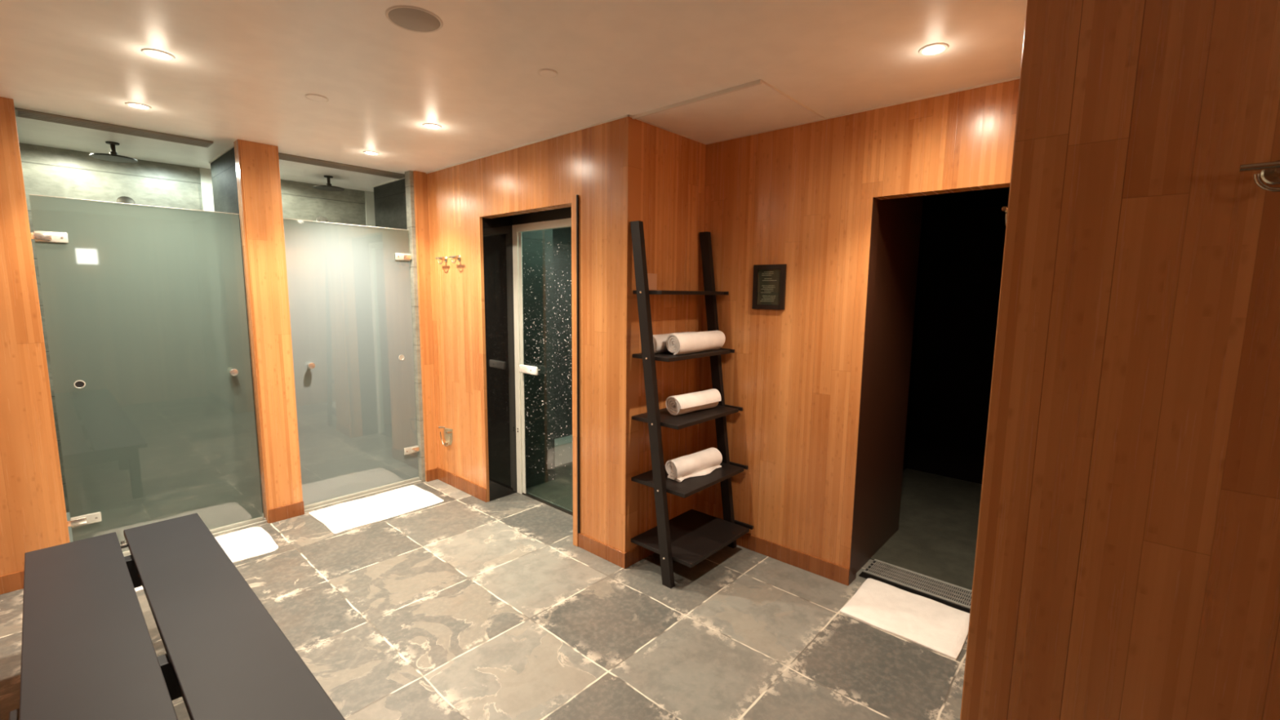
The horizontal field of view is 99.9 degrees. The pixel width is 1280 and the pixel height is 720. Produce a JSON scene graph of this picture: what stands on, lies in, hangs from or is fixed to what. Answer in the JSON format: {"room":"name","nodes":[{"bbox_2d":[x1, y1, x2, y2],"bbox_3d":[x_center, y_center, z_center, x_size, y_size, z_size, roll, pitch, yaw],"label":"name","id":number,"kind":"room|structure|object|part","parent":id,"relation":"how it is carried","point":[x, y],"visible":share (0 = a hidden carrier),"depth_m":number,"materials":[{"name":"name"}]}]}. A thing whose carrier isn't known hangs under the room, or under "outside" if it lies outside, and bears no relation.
{"room":"changing room","nodes":[
{"label":"changing room","id":0,"kind":"room"},
{"bbox_2d":[0,97,70,576],"bbox_3d":[-3.423,-0.006,2.317,0.120,2.399,1.160,7,10,41],"label":"wall","id":1,"kind":"structure","parent":0,"point":[33,517],"depth_m":2.66,"materials":[{"name":"brown wood"}]},
{"bbox_2d":[0,570,24,594],"bbox_3d":[-3.354,1.140,2.456,0.008,0.092,1.060,7,10,41],"label":"baseboard","id":2,"kind":"structure","parent":1,"relation":"attached to","point":[11,582],"depth_m":2.69,"materials":[{"name":"brown wood"}]},
{"bbox_2d":[29,194,263,555],"bbox_3d":[-2.750,0.111,3.090,0.104,1.948,0.862,7,10,41],"label":"door","id":3,"kind":"structure","parent":1,"relation":"in","point":[144,308],"depth_m":3.04,"materials":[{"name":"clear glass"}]},
{"bbox_3d":[-2.528,0.072,3.335,0.104,0.046,0.046,7,10,41],"label":"knob","id":4,"kind":"part","parent":3,"relation":"part of","materials":[{"name":"silver metal"}]},
{"bbox_2d":[123,517,266,556],"bbox_3d":[-2.756,1.087,3.224,0.068,0.019,0.880,7,10,41],"label":"trim","id":5,"kind":"structure","parent":1,"relation":"attached to","point":[261,521],"depth_m":3.41,"materials":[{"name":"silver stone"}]},
{"bbox_2d":[18,142,366,512],"bbox_3d":[-3.152,-0.260,4.355,0.100,2.399,2.520,7,10,41],"label":"wall","id":6,"kind":"structure","parent":0,"point":[46,171],"depth_m":3.72,"materials":[{"name":"stone"}]},
{"bbox_2d":[116,195,135,204],"bbox_3d":[-3.507,-0.985,3.675,0.138,0.252,0.092,7,10,41],"label":"shower head","id":7,"kind":"object","parent":6,"relation":"attached to","point":[123,199],"visible":0.3,"depth_m":3.63,"materials":[{"name":"silver metal"}]},
{"bbox_2d":[199,167,375,226],"bbox_3d":[-2.814,-0.292,4.643,0.015,2.399,1.377,7,10,41],"label":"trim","id":8,"kind":"structure","parent":6,"relation":"attached to","point":[205,174],"depth_m":4.04,"materials":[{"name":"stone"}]},
{"bbox_2d":[315,216,328,222],"bbox_3d":[-2.706,-1.088,4.562,0.138,0.252,0.092,7,10,41],"label":"shower","id":9,"kind":"object","parent":6,"relation":"attached to","point":[322,219],"visible":0.34,"depth_m":4.52,"materials":[{"name":"silver metal"}]},
{"bbox_2d":[210,146,263,513],"bbox_3d":[-2.700,-0.179,3.757,0.779,2.399,0.175,7,10,41],"label":"wall","id":10,"kind":"structure","parent":0,"point":[224,177],"depth_m":3.56,"materials":[{"name":"stone"}]},
{"bbox_2d":[233,139,269,523],"bbox_3d":[-2.443,-0.131,3.391,0.096,2.399,0.010,7,10,41],"label":"trim","id":11,"kind":"structure","parent":10,"relation":"attached to","point":[237,144],"depth_m":3.37,"materials":[{"name":"brown wood"}]},
{"bbox_2d":[208,144,404,187],"bbox_3d":[-2.376,-1.404,3.952,0.779,0.010,1.123,7,10,41],"label":"trim","id":12,"kind":"structure","parent":10,"relation":"attached to","point":[233,145],"depth_m":3.70,"materials":[{"name":"white paint"}]},
{"bbox_2d":[304,479,421,511],"bbox_3d":[-2.050,0.996,4.008,0.068,0.019,0.838,7,10,41],"label":"trim","id":13,"kind":"structure","parent":10,"relation":"attached to","point":[331,503],"depth_m":3.96,"materials":[{"name":"silver metal"}]},
{"bbox_2d":[239,139,302,509],"bbox_3d":[-2.373,-0.139,3.465,0.100,2.399,0.197,7,10,41],"label":"wall","id":14,"kind":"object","parent":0,"point":[260,171],"visible":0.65,"depth_m":3.42,"materials":[{"name":"brown wood"}]},
{"bbox_2d":[268,501,304,523],"bbox_3d":[-2.345,1.010,3.574,0.008,0.092,0.201,7,10,41],"label":"baseboard","id":15,"kind":"object","parent":14,"relation":"attached to","point":[295,509],"visible":1,"depth_m":3.57,"materials":[{"name":"brown wood"}]},
{"bbox_2d":[413,170,437,481],"bbox_3d":[-1.695,-0.226,4.217,0.100,2.399,0.095,7,10,41],"label":"wall","id":16,"kind":"structure","parent":0,"point":[420,179],"depth_m":4.17,"materials":[{"name":"brown wood"}]},
{"bbox_2d":[283,217,420,508],"bbox_3d":[-2.032,0.019,3.887,0.104,1.948,0.839,7,10,41],"label":"door","id":17,"kind":"structure","parent":16,"relation":"in","point":[349,295],"depth_m":3.85,"materials":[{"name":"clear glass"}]},
{"bbox_3d":[-2.243,0.035,3.651,0.104,0.046,0.046,7,10,41],"label":"knob","id":18,"kind":"part","parent":17,"relation":"part of","materials":[{"name":"silver metal"}]},
{"bbox_2d":[404,170,425,481],"bbox_3d":[-1.739,-0.223,4.184,0.078,2.399,0.043,7,10,41],"label":"trim","id":19,"kind":"structure","parent":16,"relation":"attached to","point":[409,183],"depth_m":4.14,"materials":[{"name":"stone"}]},
{"bbox_2d":[426,468,437,481],"bbox_3d":[-1.670,0.923,4.322,0.008,0.092,0.089,7,10,41],"label":"baseboard","id":20,"kind":"structure","parent":16,"relation":"attached to","point":[432,474],"depth_m":4.32,"materials":[{"name":"brown wood"}]},
{"bbox_2d":[0,462,982,719],"bbox_3d":[-0.136,1.201,3.000,6.850,0.104,6.350,7,10,41],"label":"floor","id":21,"kind":"structure","parent":0,"point":[463,606],"depth_m":2.48,"materials":[{"name":"stone"}]},
{"bbox_2d":[8,513,345,719],"bbox_3d":[-1.207,1.113,1.415,2.965,0.452,0.566,7,10,41],"label":"bench","id":22,"kind":"object","parent":21,"relation":"on","point":[88,652],"visible":1,"depth_m":1.65,"materials":[{"name":"black wood"}]},
{"bbox_3d":[-1.437,0.953,1.584,0.060,0.122,0.538,7,10,41],"label":"cross rail","id":23,"kind":"part","parent":22,"relation":"part of","materials":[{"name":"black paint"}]},
{"bbox_3d":[-2.091,0.869,2.197,0.060,0.122,0.490,7,10,41],"label":"cross rail","id":24,"kind":"part","parent":22,"relation":"part of","materials":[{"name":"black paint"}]},
{"bbox_2d":[134,526,278,592],"bbox_3d":[-2.517,1.113,3.039,0.465,0.015,0.733,7,10,41],"label":"bath mat","id":25,"kind":"object","parent":21,"relation":"on","point":[243,544],"visible":0.32,"depth_m":3.19,"materials":[{"name":"white fabric"}]},
{"bbox_2d":[308,484,444,534],"bbox_3d":[-1.833,1.027,3.781,0.492,0.015,0.742,7,10,41],"label":"bath mat","id":26,"kind":"object","parent":21,"relation":"on","point":[347,516],"visible":1,"depth_m":3.73,"materials":[{"name":"white fabric"}]},
{"bbox_2d":[554,435,572,466],"bbox_3d":[-0.401,0.778,5.176,0.180,0.186,1.590,7,10,41],"label":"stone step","id":27,"kind":"structure","parent":21,"relation":"on","point":[564,443],"depth_m":4.76,"materials":[{"name":"grey stone"}]},
{"bbox_2d":[630,220,753,588],"bbox_3d":[0.307,0.214,2.977,0.417,1.878,0.655,7,10,41],"label":"ladder shelf","id":28,"kind":"object","parent":21,"relation":"on","point":[691,537],"visible":0.94,"depth_m":2.91,"materials":[{"name":"black wood"}]},
{"bbox_3d":[0.066,0.236,2.780,0.309,1.878,0.032,7,10,41],"label":"rail","id":29,"kind":"part","parent":28,"relation":"part of","materials":[{"name":"black wood"}]},
{"bbox_2d":[653,331,696,353],"bbox_3d":[0.198,-0.102,3.034,0.095,0.103,0.422,7,10,41],"label":"rolled towel","id":30,"kind":"object","parent":28,"relation":"on","point":[660,340],"visible":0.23,"depth_m":2.89,"materials":[{"name":"white fabric"}]},
{"bbox_2d":[665,388,720,415],"bbox_3d":[0.308,0.235,3.028,0.362,0.111,0.121,-6,10,-43],"label":"rolled towel","id":31,"kind":"object","parent":28,"relation":"on","point":[676,405],"visible":1,"depth_m":2.96,"materials":[{"name":"white fabric"}]},
{"bbox_2d":[665,447,722,481],"bbox_3d":[0.315,0.583,3.033,0.382,0.108,0.140,-6,10,-42],"label":"rolled towel","id":32,"kind":"object","parent":28,"relation":"on","point":[703,462],"visible":1,"depth_m":2.98,"materials":[{"name":"white fabric"}]},
{"bbox_2d":[666,330,725,355],"bbox_3d":[0.314,-0.102,2.997,0.112,0.113,0.452,7,9,40],"label":"rolled towel","id":33,"kind":"object","parent":28,"relation":"on","point":[677,344],"visible":1,"depth_m":2.91,"materials":[{"name":"white fabric"}]},
{"bbox_3d":[0.469,0.184,3.227,0.309,1.878,0.032,7,10,41],"label":"rail","id":34,"kind":"part","parent":28,"relation":"part of","materials":[{"name":"black wood"}]},
{"bbox_2d":[840,577,969,660],"bbox_3d":[1.277,1.210,2.574,0.508,0.021,0.413,7,10,42],"label":"bath mat","id":35,"kind":"object","parent":21,"relation":"on","point":[938,627],"visible":0.98,"depth_m":2.53,"materials":[{"name":"white fabric"}]},
{"bbox_2d":[863,559,972,608],"bbox_3d":[1.556,1.191,2.804,0.703,0.008,0.184,7,10,41],"label":"floor drain","id":36,"kind":"object","parent":21,"relation":"on","point":[944,590],"visible":0.71,"depth_m":2.86,"materials":[{"name":"silver metal"}]},
{"bbox_2d":[373,116,641,552],"bbox_3d":[-1.154,-0.173,3.843,2.967,2.399,0.135,7,10,41],"label":"wall","id":37,"kind":"structure","parent":0,"point":[600,164],"depth_m":3.08,"materials":[{"name":"brown wood"}]},
{"bbox_2d":[435,256,447,264],"bbox_3d":[-1.456,-0.736,3.968,0.104,0.061,0.056,7,10,41],"label":"robe hook","id":38,"kind":"object","parent":37,"relation":"attached to","point":[445,259],"visible":1,"depth_m":3.96,"materials":[{"name":"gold metal"}]},
{"bbox_2d":[438,426,452,446],"bbox_3d":[-1.506,0.595,4.171,0.158,0.153,0.052,7,10,41],"label":"wall bracket","id":39,"kind":"object","parent":37,"relation":"attached to","point":[447,432],"visible":1,"depth_m":4.18,"materials":[{"name":"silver metal"}]},
{"bbox_3d":[-1.494,0.597,4.190,0.126,0.143,0.006,7,10,41],"label":"plate","id":40,"kind":"part","parent":39,"relation":"part of","materials":[{"name":"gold metal"}]},
{"bbox_2d":[448,254,461,262],"bbox_3d":[-1.314,-0.721,3.842,0.104,0.061,0.056,7,10,41],"label":"robe hook","id":41,"kind":"object","parent":37,"relation":"attached to","point":[459,257],"visible":1,"depth_m":3.84,"materials":[{"name":"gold metal"}]},
{"bbox_2d":[482,217,498,501],"bbox_3d":[-1.057,0.025,3.817,0.005,2.013,0.079,7,10,41],"label":"trim","id":42,"kind":"structure","parent":37,"relation":"attached to","point":[487,223],"depth_m":3.81,"materials":[{"name":"black wood"}]},
{"bbox_2d":[492,215,517,497],"bbox_3d":[-0.987,-0.179,3.905,0.050,2.399,0.180,7,10,41],"label":"door frame","id":43,"kind":"structure","parent":37,"relation":"attached to","point":[502,226],"depth_m":3.90,"materials":[{"name":"black metal"}]},
{"bbox_2d":[479,201,571,502],"bbox_3d":[-0.739,0.069,3.464,0.962,2.022,0.023,7,10,41],"label":"trim","id":44,"kind":"structure","parent":37,"relation":"attached to","point":[481,237],"depth_m":3.74,"materials":[{"name":"brown wood"}]},
{"bbox_2d":[436,466,626,568],"bbox_3d":[-0.861,1.011,3.666,2.096,0.100,0.009,7,10,41],"label":"baseboard","id":45,"kind":"structure","parent":37,"relation":"attached to","point":[615,556],"depth_m":3.21,"materials":[{"name":"brown wood"}]},
{"bbox_2d":[512,206,573,515],"bbox_3d":[-0.563,0.031,3.651,0.955,2.055,0.076,7,10,41],"label":"door","id":46,"kind":"structure","parent":37,"relation":"in","point":[559,218],"depth_m":3.87,"materials":[{"name":"metal"}]},
{"bbox_3d":[-0.792,0.069,3.825,0.205,0.060,0.020,7,10,41],"label":"handle","id":47,"kind":"part","parent":46,"relation":"part of","materials":[{"name":"white metal"}]},
{"bbox_3d":[-0.542,-0.955,3.538,0.955,0.070,0.035,7,10,41],"label":"head panel","id":48,"kind":"part","parent":46,"relation":"part of","materials":[{"name":"wood"}]},
{"bbox_2d":[571,194,577,546],"bbox_3d":[-0.368,0.100,3.126,0.042,2.052,0.034,7,10,41],"label":"trim","id":49,"kind":"structure","parent":37,"relation":"attached to","point":[573,197],"depth_m":3.10,"materials":[{"name":"brown wood"}]},
{"bbox_2d":[576,195,580,533],"bbox_3d":[-0.356,0.060,3.096,0.007,1.960,0.014,7,10,41],"label":"trim","id":50,"kind":"structure","parent":37,"relation":"attached to","point":[577,196],"depth_m":3.08,"materials":[{"name":"black wood"}]},
{"bbox_2d":[426,76,1020,173],"bbox_3d":[0.025,-1.267,3.060,3.801,0.008,0.679,7,10,41],"label":"trim","id":51,"kind":"structure","parent":37,"relation":"attached to","point":[1016,77],"depth_m":2.77,"materials":[{"name":"white paint"}]},
{"bbox_2d":[0,0,1026,191],"bbox_3d":[-0.109,-1.276,2.688,6.850,0.100,6.350,7,10,41],"label":"ceiling","id":52,"kind":"structure","parent":0,"point":[240,69],"depth_m":2.10,"materials":[{"name":"paint"}]},
{"bbox_2d":[14,107,213,147],"bbox_3d":[-2.910,-1.293,3.025,0.160,0.010,0.788,7,10,41],"label":"ceiling vent","id":53,"kind":"object","parent":52,"relation":"in","point":[21,113],"visible":1,"depth_m":2.97,"materials":[{"name":"metal"}]},
{"bbox_2d":[89,141,137,163],"bbox_3d":[-3.251,-1.291,3.321,0.214,0.096,0.214,7,10,41],"label":"shower head","id":54,"kind":"object","parent":52,"relation":"attached to","point":[113,156],"visible":1,"depth_m":3.31},
{"bbox_3d":[-3.251,-1.295,3.321,0.038,0.072,0.038,7,10,41],"label":"drop arm","id":55,"kind":"part","parent":54,"relation":"part of","materials":[{"name":"brown metal"}]},
{"bbox_2d":[124,102,151,109],"bbox_3d":[-2.452,-1.242,2.631,0.098,0.007,0.098,7,10,41],"label":"recessed light","id":56,"kind":"object","parent":52,"relation":"in","point":[137,105],"visible":1,"depth_m":2.63,"materials":[{"name":"white paint"}]},
{"bbox_2d":[141,48,175,60],"bbox_3d":[-1.832,-1.162,2.046,0.098,0.007,0.098,7,10,41],"label":"recessed light","id":57,"kind":"object","parent":52,"relation":"in","point":[157,54],"visible":1,"depth_m":2.04,"materials":[{"name":"white paint"}]},
{"bbox_2d":[305,93,328,102],"bbox_3d":[-1.497,-1.214,2.494,0.094,0.004,0.094,7,10,41],"label":"sprinkler cover","id":58,"kind":"object","parent":52,"relation":"attached to","point":[314,97],"visible":1,"depth_m":2.49,"materials":[{"name":"paint"}]},
{"bbox_2d":[313,175,344,191],"bbox_3d":[-2.454,-1.398,4.242,0.214,0.096,0.214,7,10,41],"label":"shower head","id":59,"kind":"object","parent":52,"relation":"attached to","point":[327,187],"visible":1,"depth_m":4.22},
{"bbox_3d":[-2.454,-1.402,4.242,0.038,0.072,0.038,7,10,41],"label":"drop arm","id":60,"kind":"part","parent":59,"relation":"part of","materials":[{"name":"brown metal"}]},
{"bbox_2d":[278,152,404,178],"bbox_3d":[-2.132,-1.394,3.887,0.160,0.010,0.865,7,10,41],"label":"ceiling vent","id":61,"kind":"object","parent":52,"relation":"in","point":[282,156],"visible":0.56,"depth_m":3.84,"materials":[{"name":"metal"}]},
{"bbox_2d":[363,151,379,155],"bbox_3d":[-1.744,-1.343,3.491,0.098,0.007,0.098,7,10,41],"label":"recessed light","id":62,"kind":"object","parent":52,"relation":"in","point":[370,153],"visible":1,"depth_m":3.49,"materials":[{"name":"white paint"}]},
{"bbox_2d":[385,4,443,32],"bbox_3d":[-0.738,-1.114,1.763,0.176,0.004,0.176,7,10,41],"label":"ceiling speaker","id":63,"kind":"object","parent":52,"relation":"attached to","point":[411,18],"visible":1,"depth_m":1.75},
{"bbox_2d":[422,123,441,128],"bbox_3d":[-1.123,-1.262,2.905,0.098,0.007,0.098,7,10,41],"label":"recessed light","id":64,"kind":"object","parent":52,"relation":"in","point":[431,126],"visible":1,"depth_m":2.90,"materials":[{"name":"white paint"}]},
{"bbox_2d":[537,68,557,77],"bbox_3d":[-0.373,-1.163,2.182,0.080,0.004,0.080,7,10,41],"label":"sprinkler cover","id":65,"kind":"object","parent":52,"relation":"attached to","point":[547,73],"visible":1,"depth_m":2.17,"materials":[{"name":"paint"}]},
{"bbox_2d":[632,79,825,143],"bbox_3d":[0.444,-1.213,2.700,0.720,0.016,0.645,7,10,41],"label":"access panel","id":66,"kind":"object","parent":52,"relation":"attached to","point":[757,106],"visible":1,"depth_m":2.64,"materials":[{"name":"paint"}]},
{"bbox_2d":[918,42,949,55],"bbox_3d":[1.055,-1.117,1.933,0.098,0.007,0.098,7,10,41],"label":"recessed light","id":67,"kind":"object","parent":52,"relation":"in","point":[936,48],"visible":1,"depth_m":1.93,"materials":[{"name":"white paint"}]},
{"bbox_2d":[521,229,555,488],"bbox_3d":[-0.940,-0.220,4.233,0.402,2.399,0.335,7,10,41],"label":"glass door","id":68,"kind":"structure","parent":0,"point":[537,448],"depth_m":4.14,"materials":[{"name":"glass"}]},
{"bbox_2d":[552,226,572,439],"bbox_3d":[-0.493,-0.329,5.131,0.100,2.399,1.610,7,10,41],"label":"wall","id":69,"kind":"structure","parent":0,"point":[562,260],"depth_m":4.84,"materials":[{"name":"tile"}]},
{"bbox_2d":[636,121,706,546],"bbox_3d":[0.183,-0.077,3.194,0.100,2.399,0.673,7,10,41],"label":"wall","id":70,"kind":"structure","parent":0,"point":[673,165],"depth_m":3.07,"materials":[{"name":"brown wood"}]},
{"bbox_2d":[623,545,654,568],"bbox_3d":[0.141,1.081,3.226,0.008,0.092,0.681,7,10,41],"label":"baseboard","id":71,"kind":"structure","parent":70,"relation":"attached to","point":[636,554],"depth_m":3.04,"materials":[{"name":"brown wood"}]},
{"bbox_2d":[647,273,657,289],"bbox_3d":[0.067,-0.427,2.937,0.002,0.089,0.077,7,10,41],"label":"card","id":72,"kind":"object","parent":70,"relation":"attached to","point":[652,277],"visible":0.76,"depth_m":2.94,"materials":[{"name":"brown wood"}]},
{"bbox_2d":[697,79,1019,584],"bbox_3d":[1.084,-0.015,2.775,1.808,2.399,0.100,7,10,41],"label":"wall","id":73,"kind":"structure","parent":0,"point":[800,197],"depth_m":2.86,"materials":[{"name":"brown wood"}]},
{"bbox_2d":[751,264,786,310],"bbox_3d":[0.715,-0.404,2.983,0.194,0.246,0.017,7,10,41],"label":"framed notice","id":74,"kind":"object","parent":73,"relation":"attached to","point":[769,282],"visible":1,"depth_m":2.98,"materials":[{"name":"paper"}]},
{"bbox_2d":[736,533,849,586],"bbox_3d":[0.732,1.097,3.149,0.977,0.092,0.009,7,10,41],"label":"baseboard","id":75,"kind":"structure","parent":73,"relation":"attached to","point":[833,571],"depth_m":3.02,"materials":[{"name":"brown wood"}]},
{"bbox_2d":[856,195,923,573],"bbox_3d":[1.400,-0.051,3.090,0.085,2.399,0.792,7,10,41],"label":"wall","id":76,"kind":"structure","parent":0,"point":[900,219],"depth_m":3.07,"materials":[{"name":"brown wood"}]},
{"bbox_2d":[848,197,879,585],"bbox_3d":[1.136,0.197,2.754,0.022,1.985,0.100,7,10,41],"label":"door frame","id":77,"kind":"structure","parent":76,"relation":"attached to","point":[876,202],"depth_m":2.73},
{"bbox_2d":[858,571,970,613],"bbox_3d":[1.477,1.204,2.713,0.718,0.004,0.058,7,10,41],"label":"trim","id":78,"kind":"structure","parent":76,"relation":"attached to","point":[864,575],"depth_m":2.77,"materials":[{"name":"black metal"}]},
{"bbox_2d":[902,211,925,471],"bbox_3d":[1.901,-0.180,4.158,0.100,2.399,1.480,7,10,41],"label":"wall","id":79,"kind":"structure","parent":0,"point":[923,214],"depth_m":4.56,"materials":[{"name":"black"}]},
{"bbox_2d":[906,206,1008,484],"bbox_3d":[2.958,-0.166,4.139,1.700,2.399,0.100,7,10,41],"label":"wall","id":80,"kind":"structure","parent":0,"point":[963,250],"depth_m":4.41,"materials":[{"name":"black"}]},
{"bbox_2d":[922,186,1009,213],"bbox_3d":[2.210,-1.081,3.171,1.700,0.040,2.172,7,10,41],"label":"ceiling","id":81,"kind":"structure","parent":0,"point":[999,197],"depth_m":3.87,"materials":[{"name":"black"}]},
{"bbox_2d":[960,0,1279,719],"bbox_3d":[1.499,0.240,0.791,1.670,2.399,0.120,7,10,41],"label":"wall","id":82,"kind":"structure","parent":0,"point":[1126,566],"depth_m":1.11,"materials":[{"name":"brown wood"}]},
{"bbox_2d":[1239,160,1279,191],"bbox_3d":[1.124,-0.324,0.945,0.104,0.061,0.056,7,10,41],"label":"robe hook","id":83,"kind":"object","parent":82,"relation":"attached to","point":[1269,174],"visible":1,"depth_m":0.95,"materials":[{"name":"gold metal"}]},
{"bbox_3d":[1.141,-0.335,0.961,0.042,0.042,0.008,7,10,41],"label":"wall plate","id":84,"kind":"part","parent":83,"relation":"part of","materials":[{"name":"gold metal"}]},
{"bbox_3d":[1.123,-0.333,0.942,0.018,0.018,0.044,7,10,41],"label":"stem","id":85,"kind":"part","parent":83,"relation":"part of","materials":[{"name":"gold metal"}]},
{"bbox_3d":[1.356,0.111,1.799,0.100,2.399,1.203,7,10,41],"label":"wall","id":86,"kind":"structure","parent":0,"visible":0},
{"bbox_2d":[1001,206,1007,226],"bbox_3d":[1.049,-0.402,1.501,0.056,0.061,0.104,7,10,41],"label":"robe hook","id":87,"kind":"object","parent":86,"relation":"attached to","point":[1004,209],"visible":0.23,"depth_m":1.48,"materials":[{"name":"gold metal"}]}
]}

